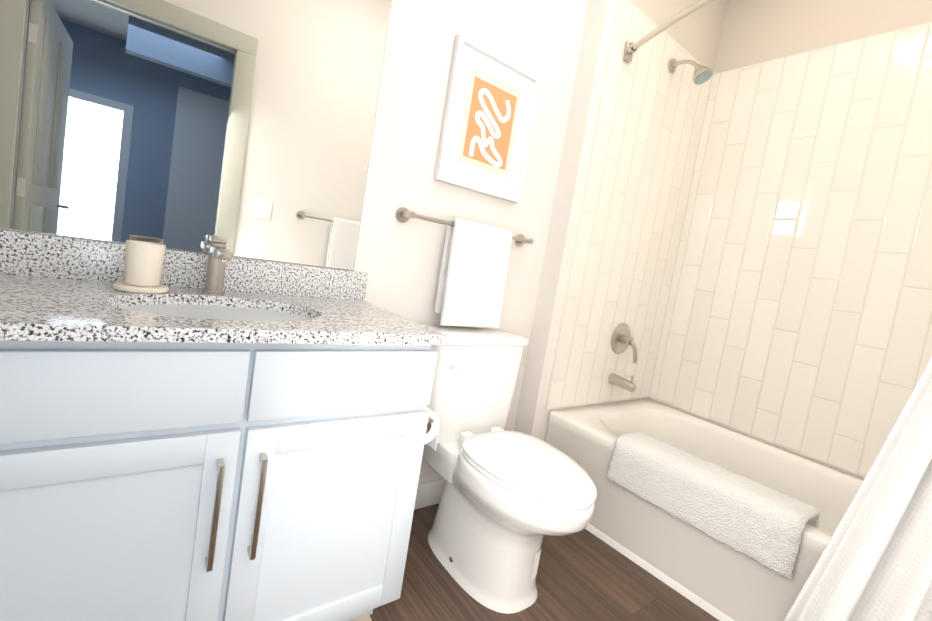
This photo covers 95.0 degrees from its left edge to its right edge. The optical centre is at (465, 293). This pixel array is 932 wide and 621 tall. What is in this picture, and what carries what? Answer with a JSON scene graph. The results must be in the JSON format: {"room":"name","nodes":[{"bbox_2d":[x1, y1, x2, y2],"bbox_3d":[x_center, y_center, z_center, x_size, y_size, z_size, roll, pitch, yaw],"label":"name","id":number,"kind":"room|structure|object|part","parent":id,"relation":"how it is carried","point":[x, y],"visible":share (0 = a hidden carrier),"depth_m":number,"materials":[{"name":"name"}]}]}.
{"room":"bathroom","nodes":[
{"label":"bathroom","id":0,"kind":"room"},
{"bbox_2d":[0,0,588,483],"bbox_3d":[-0.525,-0.532,1.317,2.250,2.740,0.120,6,5,-37],"label":"wall","id":1,"kind":"structure","parent":0,"point":[398,262],"depth_m":1.58,"materials":[{"name":"white paint"}]},
{"bbox_2d":[0,229,367,300],"bbox_3d":[-0.848,-0.076,1.075,1.274,0.096,0.019,6,5,-37],"label":"backsplash","id":2,"kind":"structure","parent":1,"relation":"attached to","point":[41,255],"depth_m":1.12,"materials":[{"name":"grey stone"}]},
{"bbox_2d":[0,0,391,270],"bbox_3d":[-0.779,-0.653,1.024,1.226,1.067,0.006,6,5,-37],"label":"mirror","id":3,"kind":"object","parent":1,"relation":"attached to","point":[245,128],"visible":1,"depth_m":1.11,"materials":[{"name":"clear mirror"}]},
{"bbox_2d":[414,478,446,509],"bbox_3d":[-0.132,0.834,1.783,0.839,0.105,0.028,6,5,-37],"label":"baseboard","id":4,"kind":"structure","parent":1,"relation":"attached to","point":[429,493],"depth_m":1.74,"materials":[{"name":"white paint"}]},
{"bbox_2d":[396,207,532,327],"bbox_3d":[0.008,-0.079,1.659,0.632,0.399,0.105,6,5,-37],"label":"towel rail","id":5,"kind":"object","parent":1,"relation":"attached to","point":[472,276],"visible":1,"depth_m":1.62,"materials":[{"name":"white fabric"}]},
{"bbox_2d":[434,32,540,202],"bbox_3d":[0.096,-0.654,1.658,0.414,0.515,0.028,6,5,-37],"label":"picture frame","id":6,"kind":"object","parent":1,"relation":"attached to","point":[489,116],"visible":1,"depth_m":1.64,"materials":[{"name":"white paper"}]},
{"bbox_2d":[369,503,718,620],"bbox_3d":[0.191,1.036,1.061,3.330,0.080,1.860,6,5,-37],"label":"floor","id":7,"kind":"structure","parent":0,"point":[584,575],"depth_m":1.42,"materials":[{"name":"brown wood"}]},
{"bbox_2d":[0,329,445,620],"bbox_3d":[-0.773,0.437,0.912,1.280,0.815,0.526,6,5,-37],"label":"bathroom vanity","id":8,"kind":"object","parent":7,"relation":"on","point":[248,445],"depth_m":0.81,"materials":[{"name":"white paint"}]},
{"bbox_2d":[0,273,446,340],"bbox_3d":[-0.709,0.023,0.884,1.280,0.025,0.517,6,5,-37],"label":"countertop","id":9,"kind":"structure","parent":8,"relation":"on","point":[31,304],"depth_m":0.87,"materials":[{"name":"grey stone"}]},
{"bbox_2d":[113,240,168,293],"bbox_3d":[-0.757,-0.065,1.003,0.106,0.112,0.106,6,5,-37],"label":"cup","id":10,"kind":"object","parent":9,"relation":"on","point":[144,261],"visible":1,"depth_m":0.97,"materials":[{"name":"ceramic"}]},
{"bbox_2d":[202,236,232,293],"bbox_3d":[-0.645,-0.072,1.109,0.052,0.146,0.175,6,5,-37],"label":"faucet","id":11,"kind":"object","parent":9,"relation":"on","point":[219,254],"visible":0.98,"depth_m":1.11,"materials":[{"name":"silver metal"}]},
{"bbox_2d":[116,293,319,320],"bbox_3d":[-0.563,0.118,0.982,0.442,0.155,0.309,6,5,-37],"label":"sink","id":12,"kind":"object","parent":9,"relation":"in","point":[127,303],"depth_m":1.04,"materials":[{"name":"white ceramic"}]},
{"bbox_2d":[421,406,439,449],"bbox_3d":[-0.150,0.387,1.255,0.111,0.125,0.166,6,5,-37],"label":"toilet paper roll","id":13,"kind":"object","parent":8,"relation":"attached to","point":[432,431],"visible":0.23,"depth_m":1.24,"materials":[{"name":"white paper"}]},
{"bbox_2d":[422,325,596,613],"bbox_3d":[0.121,0.563,1.455,0.435,0.769,0.716,6,5,-37],"label":"toilet","id":14,"kind":"object","parent":7,"relation":"on","point":[509,501],"visible":0.94,"depth_m":1.37,"materials":[{"name":"white ceramic"}]},
{"bbox_3d":[0.003,0.340,1.640,0.435,0.397,0.214,6,5,-37],"label":"tank","id":15,"kind":"part","parent":14,"relation":"part of","materials":[{"name":"white ceramic"}]},
{"bbox_3d":[0.192,0.556,1.364,0.340,0.072,0.490,6,5,-37],"label":"seat","id":16,"kind":"part","parent":14,"relation":"part of","materials":[{"name":"white plastic"}]},
{"bbox_2d":[545,399,862,620],"bbox_3d":[1.139,0.895,1.667,0.872,0.405,1.504,6,5,-37],"label":"bathtub","id":17,"kind":"object","parent":7,"relation":"on","point":[712,577],"visible":0.46,"depth_m":1.74,"materials":[{"name":"white ceramic"}]},
{"bbox_2d":[607,432,819,579],"bbox_3d":[0.850,0.705,1.528,0.235,0.197,0.619,5,6,-40],"label":"bath mat","id":18,"kind":"object","parent":17,"relation":"on","point":[762,525],"visible":1,"depth_m":1.41,"materials":[{"name":"white fabric"}]},
{"bbox_2d":[514,0,729,440],"bbox_3d":[0.828,-0.389,2.277,1.080,2.740,0.235,6,5,-37],"label":"wall","id":19,"kind":"structure","parent":0,"point":[532,416],"depth_m":1.92,"materials":[{"name":"white paint"}]},
{"bbox_2d":[545,0,712,408],"bbox_3d":[0.868,-0.343,2.168,0.899,1.845,0.010,6,5,-37],"label":"wall tile","id":20,"kind":"structure","parent":19,"relation":"attached to","point":[645,144],"depth_m":2.10,"materials":[{"name":"white tile"}]},
{"bbox_2d":[608,373,636,391],"bbox_3d":[0.806,0.446,2.186,0.062,0.078,0.134,6,5,-37],"label":"tub spout","id":21,"kind":"object","parent":20,"relation":"attached to","point":[620,381],"visible":1,"depth_m":2.17,"materials":[{"name":"silver metal"}]},
{"bbox_2d":[611,323,637,363],"bbox_3d":[0.838,0.252,2.187,0.164,0.188,0.109,6,5,-37],"label":"tub valve","id":22,"kind":"object","parent":20,"relation":"attached to","point":[622,338],"visible":1,"depth_m":2.19,"materials":[{"name":"silver metal"}]},
{"bbox_2d":[623,0,713,62],"bbox_3d":[1.083,-0.969,1.258,0.236,0.080,1.489,6,5,-37],"label":"shower rod","id":23,"kind":"object","parent":20,"relation":"attached to","point":[631,48],"visible":0.98,"depth_m":1.69,"materials":[{"name":"silver metal"}]},
{"bbox_2d":[784,357,931,620],"bbox_3d":[1.185,0.013,0.927,0.467,1.889,0.110,12,5,30],"label":"shower curtain","id":24,"kind":"object","parent":23,"relation":"hanging from","point":[874,562],"visible":1,"depth_m":1.03,"materials":[{"name":"white fabric"}]},
{"bbox_2d":[668,58,712,84],"bbox_3d":[1.073,-1.071,2.039,0.084,0.151,0.208,6,5,-37],"label":"shower head","id":25,"kind":"object","parent":20,"relation":"attached to","point":[703,74],"visible":1,"depth_m":2.00},
{"bbox_2d":[648,0,931,479],"bbox_3d":[1.753,-0.205,1.831,0.124,2.740,1.630,6,5,-37],"label":"wall","id":26,"kind":"structure","parent":0,"point":[756,31],"depth_m":2.06,"materials":[{"name":"beige paint"}]},
{"bbox_2d":[649,22,931,476],"bbox_3d":[1.665,-0.189,1.839,0.010,1.845,1.499,6,5,-37],"label":"wall tiles","id":27,"kind":"structure","parent":26,"relation":"attached to","point":[798,316],"depth_m":1.95,"materials":[{"name":"white tile"}]}
]}

